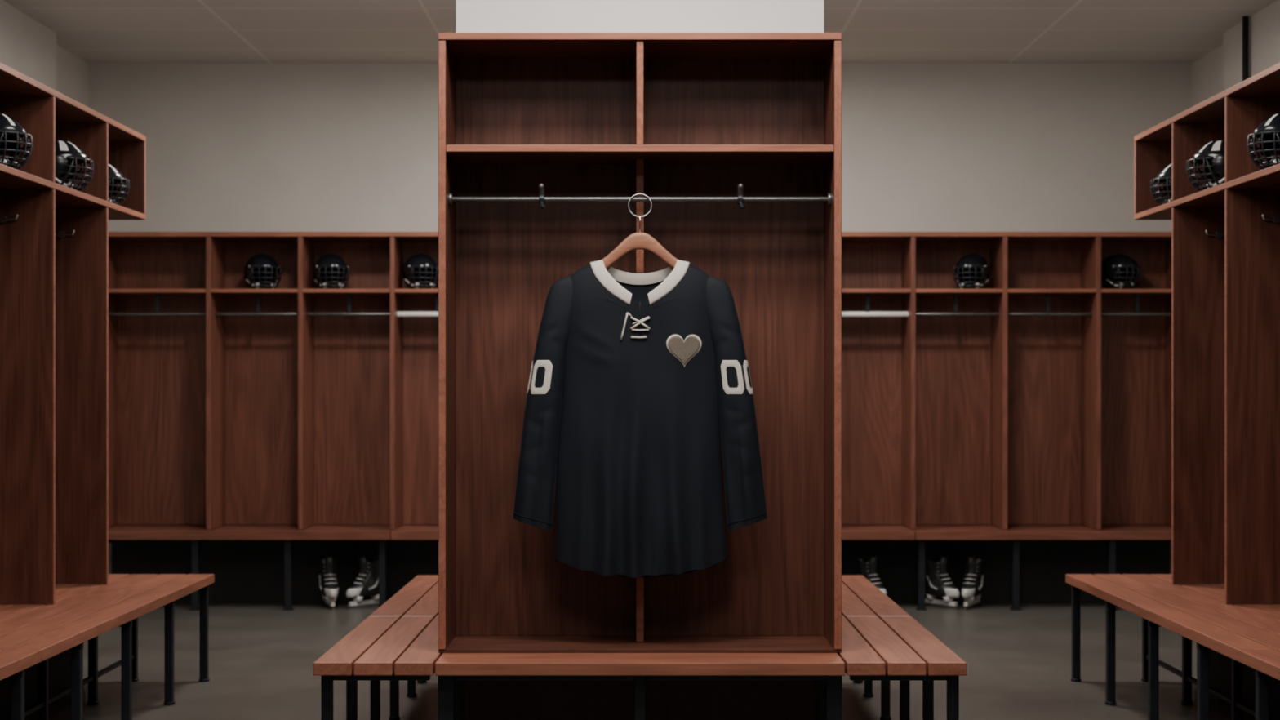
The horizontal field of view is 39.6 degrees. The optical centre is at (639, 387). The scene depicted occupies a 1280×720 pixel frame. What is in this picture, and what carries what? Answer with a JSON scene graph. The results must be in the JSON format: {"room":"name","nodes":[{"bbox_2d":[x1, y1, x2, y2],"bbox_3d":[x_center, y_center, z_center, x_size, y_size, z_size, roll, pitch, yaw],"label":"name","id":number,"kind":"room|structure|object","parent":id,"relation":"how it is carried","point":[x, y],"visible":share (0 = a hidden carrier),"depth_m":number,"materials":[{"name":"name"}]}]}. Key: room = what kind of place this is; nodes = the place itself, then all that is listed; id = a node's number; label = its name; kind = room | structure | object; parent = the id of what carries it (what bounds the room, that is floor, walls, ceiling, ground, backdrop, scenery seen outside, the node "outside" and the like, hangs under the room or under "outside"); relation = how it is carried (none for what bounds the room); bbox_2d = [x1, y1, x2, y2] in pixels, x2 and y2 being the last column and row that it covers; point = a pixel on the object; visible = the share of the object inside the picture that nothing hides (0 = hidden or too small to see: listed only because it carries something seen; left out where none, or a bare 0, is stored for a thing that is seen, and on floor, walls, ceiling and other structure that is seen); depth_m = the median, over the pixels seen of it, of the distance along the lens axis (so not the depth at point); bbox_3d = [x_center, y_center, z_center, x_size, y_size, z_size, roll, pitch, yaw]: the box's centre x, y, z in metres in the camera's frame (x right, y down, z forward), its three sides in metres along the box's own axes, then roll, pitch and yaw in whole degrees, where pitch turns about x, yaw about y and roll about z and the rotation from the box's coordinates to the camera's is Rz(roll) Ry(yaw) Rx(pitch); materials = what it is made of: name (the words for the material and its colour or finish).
{"room":"changing room","nodes":[
{"label":"changing room","id":0,"kind":"room"},
{"bbox_2d":[0,0,56,90],"bbox_3d":[-3.525,-0.360,4.535,0.110,3.500,12.070,0,0,0],"label":"wall","id":1,"kind":"structure","parent":0,"point":[28,46],"depth_m":10.08,"materials":[{"name":"paint"}]},
{"bbox_2d":[56,44,89,107],"bbox_3d":[-3.630,-0.360,5.030,0.100,3.500,13.060,0,0,0],"label":"wall","id":2,"kind":"structure","parent":0,"point":[73,72],"depth_m":11.22,"materials":[{"name":"paint"}]},
{"bbox_2d":[89,62,1190,573],"bbox_3d":[0.000,-0.360,11.610,7.360,3.500,0.100,0,0,0],"label":"wall","id":3,"kind":"structure","parent":0,"point":[231,147],"depth_m":11.56,"materials":[{"name":"paint"}]},
{"bbox_2d":[24,602,1255,719],"bbox_3d":[0.000,1.440,5.080,7.360,0.100,13.160,0,0,0],"label":"floor","id":4,"kind":"structure","parent":0,"point":[262,656],"depth_m":8.81,"materials":[{"name":"concrete"}]},
{"bbox_2d":[0,573,214,719],"bbox_3d":[-2.500,1.140,6.050,0.933,0.500,4.894,0,0,0],"label":"bench","id":5,"kind":"object","parent":4,"relation":"on","point":[42,645],"visible":0.89,"depth_m":7.25,"materials":[{"name":"brown wood"}]},
{"bbox_2d":[0,62,146,604],"bbox_3d":[-2.683,-0.169,6.154,0.554,2.112,5.012,0,0,0],"label":"locker","id":6,"kind":"object","parent":5,"relation":"on","point":[54,237],"visible":0.99,"depth_m":7.30,"materials":[{"name":"brown wood"}]},
{"bbox_2d":[0,112,32,169],"bbox_3d":[-2.531,-0.963,6.959,0.304,0.234,0.227,0,0,9],"label":"helmet","id":7,"kind":"object","parent":6,"relation":"in","point":[11,131],"visible":0.85,"depth_m":6.92,"materials":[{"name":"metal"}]},
{"bbox_2d":[54,138,93,191],"bbox_3d":[-2.531,-0.963,7.720,0.304,0.234,0.227,0,0,-6],"label":"helmet","id":8,"kind":"object","parent":6,"relation":"in","point":[68,155],"visible":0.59,"depth_m":7.66,"materials":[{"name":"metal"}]},
{"bbox_2d":[107,163,129,205],"bbox_3d":[-2.546,-0.955,8.360,0.282,0.218,0.211,0,0,0],"label":"helmet","id":9,"kind":"object","parent":6,"relation":"in","point":[115,176],"visible":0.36,"depth_m":8.34,"materials":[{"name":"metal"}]},
{"bbox_2d":[318,554,338,610],"bbox_3d":[-1.962,1.220,11.231,0.113,0.339,0.292,0,0,-20],"label":"skate","id":10,"kind":"object","parent":4,"relation":"on","point":[329,588],"visible":1,"depth_m":11.20,"materials":[{"name":"grey leather"}]},
{"bbox_2d":[346,554,378,609],"bbox_3d":[-1.736,1.220,11.233,0.113,0.339,0.292,0,0,43],"label":"skate","id":11,"kind":"object","parent":4,"relation":"on","point":[367,584],"visible":0.82,"depth_m":11.20,"materials":[{"name":"grey leather"}]},
{"bbox_2d":[313,575,442,719],"bbox_3d":[-0.865,1.140,7.100,0.388,0.500,2.694,0,0,0],"label":"slatted bench","id":12,"kind":"object","parent":4,"relation":"on","point":[398,642],"visible":0.67,"depth_m":6.28,"materials":[{"name":"brown wood"}]},
{"bbox_2d":[108,524,1171,610],"bbox_3d":[0.005,1.140,11.293,6.850,0.500,0.505,0,0,0],"label":"bench","id":13,"kind":"object","parent":4,"relation":"on","point":[248,563],"visible":0.47,"depth_m":11.50,"materials":[{"name":"brown wood"}]},
{"bbox_2d":[108,231,1171,529],"bbox_3d":[0.010,-0.044,11.328,6.850,1.862,0.425,0,0,0],"label":"lockers","id":14,"kind":"object","parent":13,"relation":"on","point":[1040,393],"visible":0.54,"depth_m":11.52,"materials":[{"name":"wood"}]},
{"bbox_2d":[244,253,282,288],"bbox_3d":[-2.408,-0.738,11.327,0.227,0.234,0.304,0,0,-29],"label":"helmet","id":15,"kind":"object","parent":14,"relation":"on","point":[261,271],"visible":1,"depth_m":11.25,"materials":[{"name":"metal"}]},
{"bbox_2d":[313,253,350,288],"bbox_3d":[-1.969,-0.738,11.326,0.227,0.234,0.304,0,0,-20],"label":"helmet","id":16,"kind":"object","parent":14,"relation":"on","point":[330,270],"visible":0.98,"depth_m":11.25,"materials":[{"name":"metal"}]},
{"bbox_2d":[402,253,438,288],"bbox_3d":[-1.398,-0.738,11.327,0.227,0.234,0.304,0,0,-29],"label":"helmet","id":17,"kind":"object","parent":14,"relation":"on","point":[419,270],"visible":0.94,"depth_m":11.25,"materials":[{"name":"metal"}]},
{"bbox_2d":[952,253,990,288],"bbox_3d":[2.118,-0.738,11.327,0.227,0.234,0.304,0,0,26],"label":"helmet","id":18,"kind":"object","parent":14,"relation":"on","point":[972,271],"visible":0.99,"depth_m":11.25,"materials":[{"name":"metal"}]},
{"bbox_2d":[1101,253,1141,288],"bbox_3d":[3.052,-0.738,11.327,0.227,0.234,0.304,0,0,-29],"label":"helmet","id":19,"kind":"object","parent":14,"relation":"on","point":[1116,268],"visible":0.93,"depth_m":11.25,"materials":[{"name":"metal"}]},
{"bbox_2d":[435,653,844,719],"bbox_3d":[0.000,1.140,6.035,1.326,0.500,0.570,0,0,0],"label":"bench","id":20,"kind":"object","parent":4,"relation":"on","point":[471,686],"visible":0.84,"depth_m":6.20,"materials":[{"name":"brown wood"}]},
{"bbox_2d":[438,32,841,653],"bbox_3d":[0.000,-0.151,6.136,1.354,2.082,0.347,0,0,0],"label":"locker","id":21,"kind":"object","parent":20,"relation":"on","point":[546,140],"visible":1,"depth_m":6.29,"materials":[{"name":"wood"}]},
{"bbox_2d":[600,193,679,269],"bbox_3d":[0.000,-0.495,6.054,0.463,0.334,0.025,0,0,0],"label":"clothes hanger","id":22,"kind":"object","parent":21,"relation":"hanging from","point":[636,241],"visible":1,"depth_m":6.04,"materials":[{"name":"brown wood"}]},
{"bbox_2d":[512,259,767,577],"bbox_3d":[0.000,0.107,6.039,0.865,1.086,0.144,0,0,0],"label":"jersey","id":23,"kind":"object","parent":22,"relation":"hanging from","point":[635,380],"visible":1,"depth_m":6.01,"materials":[{"name":"black fabric"}]},
{"bbox_2d":[855,554,886,595],"bbox_3d":[1.464,1.220,11.232,0.113,0.339,0.292,0,0,-29],"label":"skate","id":24,"kind":"object","parent":4,"relation":"on","point":[867,566],"visible":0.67,"depth_m":11.21,"materials":[{"name":"grey leather"}]},
{"bbox_2d":[837,575,966,719],"bbox_3d":[0.865,1.140,7.100,0.388,0.500,2.694,0,0,0],"label":"slatted bench","id":25,"kind":"object","parent":4,"relation":"on","point":[881,642],"visible":0.67,"depth_m":6.28,"materials":[{"name":"brown wood"}]},
{"bbox_2d":[924,554,959,609],"bbox_3d":[1.906,1.220,11.232,0.113,0.339,0.292,0,0,-37],"label":"skate","id":26,"kind":"object","parent":4,"relation":"on","point":[936,575],"visible":0.97,"depth_m":11.21,"materials":[{"name":"grey leather"}]},
{"bbox_2d":[961,554,983,609],"bbox_3d":[2.095,1.220,11.232,0.113,0.339,0.292,0,0,29],"label":"skate","id":27,"kind":"object","parent":4,"relation":"on","point":[971,590],"visible":1,"depth_m":11.20,"materials":[{"name":"grey leather"}]},
{"bbox_2d":[1065,573,1279,719],"bbox_3d":[2.500,1.140,6.050,0.933,0.500,4.894,0,0,0],"label":"bench","id":28,"kind":"object","parent":4,"relation":"on","point":[1238,645],"visible":0.88,"depth_m":7.17,"materials":[{"name":"brown wood"}]},
{"bbox_2d":[1133,62,1279,604],"bbox_3d":[2.683,-0.169,6.154,0.554,2.112,5.012,0,0,0],"label":"locker","id":29,"kind":"object","parent":28,"relation":"on","point":[1225,237],"visible":1,"depth_m":7.49,"materials":[{"name":"brown wood"}]},
{"bbox_2d":[1150,163,1172,205],"bbox_3d":[2.546,-0.955,8.360,0.282,0.218,0.211,0,0,0],"label":"helmet","id":30,"kind":"object","parent":29,"relation":"in","point":[1164,176],"visible":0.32,"depth_m":8.34,"materials":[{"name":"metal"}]},
{"bbox_2d":[1186,138,1225,191],"bbox_3d":[2.531,-0.963,7.720,0.304,0.234,0.227,0,0,6],"label":"helmet","id":31,"kind":"object","parent":29,"relation":"in","point":[1211,155],"visible":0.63,"depth_m":7.66,"materials":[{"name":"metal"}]},
{"bbox_2d":[1246,112,1279,169],"bbox_3d":[2.531,-0.963,6.959,0.304,0.234,0.227,0,0,-9],"label":"helmet","id":32,"kind":"object","parent":29,"relation":"in","point":[1268,131],"visible":0.84,"depth_m":6.92,"materials":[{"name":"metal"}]},
{"bbox_2d":[3,0,1276,62],"bbox_3d":[0.000,-2.160,5.080,7.360,0.100,13.160,0,0,0],"label":"ceiling","id":33,"kind":"structure","parent":0,"point":[95,31],"depth_m":10.46,"materials":[{"name":"paint"}]},
{"bbox_2d":[456,0,823,32],"bbox_3d":[0.000,-0.360,7.418,1.310,3.500,2.165,0,0,0],"label":"pillar","id":34,"kind":"structure","parent":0,"point":[472,15],"depth_m":6.33,"materials":[{"name":"white paint"}]},
{"bbox_2d":[1190,44,1223,107],"bbox_3d":[3.630,-0.360,5.030,0.100,3.500,13.060,0,0,0],"label":"wall","id":35,"kind":"structure","parent":0,"point":[1206,72],"depth_m":11.22,"materials":[{"name":"paint"}]},
{"bbox_2d":[1223,0,1279,90],"bbox_3d":[3.525,-0.360,4.535,0.110,3.500,12.070,0,0,0],"label":"wall","id":36,"kind":"structure","parent":0,"point":[1264,24],"depth_m":10.03,"materials":[{"name":"paint"}]},
{"bbox_2d":[1242,15,1248,81],"bbox_3d":[3.440,-1.560,10.100,0.054,1.100,0.054,0,0,0],"label":"pipe","id":37,"kind":"object","parent":36,"relation":"attached to","point":[1246,18],"visible":0.17,"depth_m":10.09,"materials":[{"name":"metal"}]}
]}

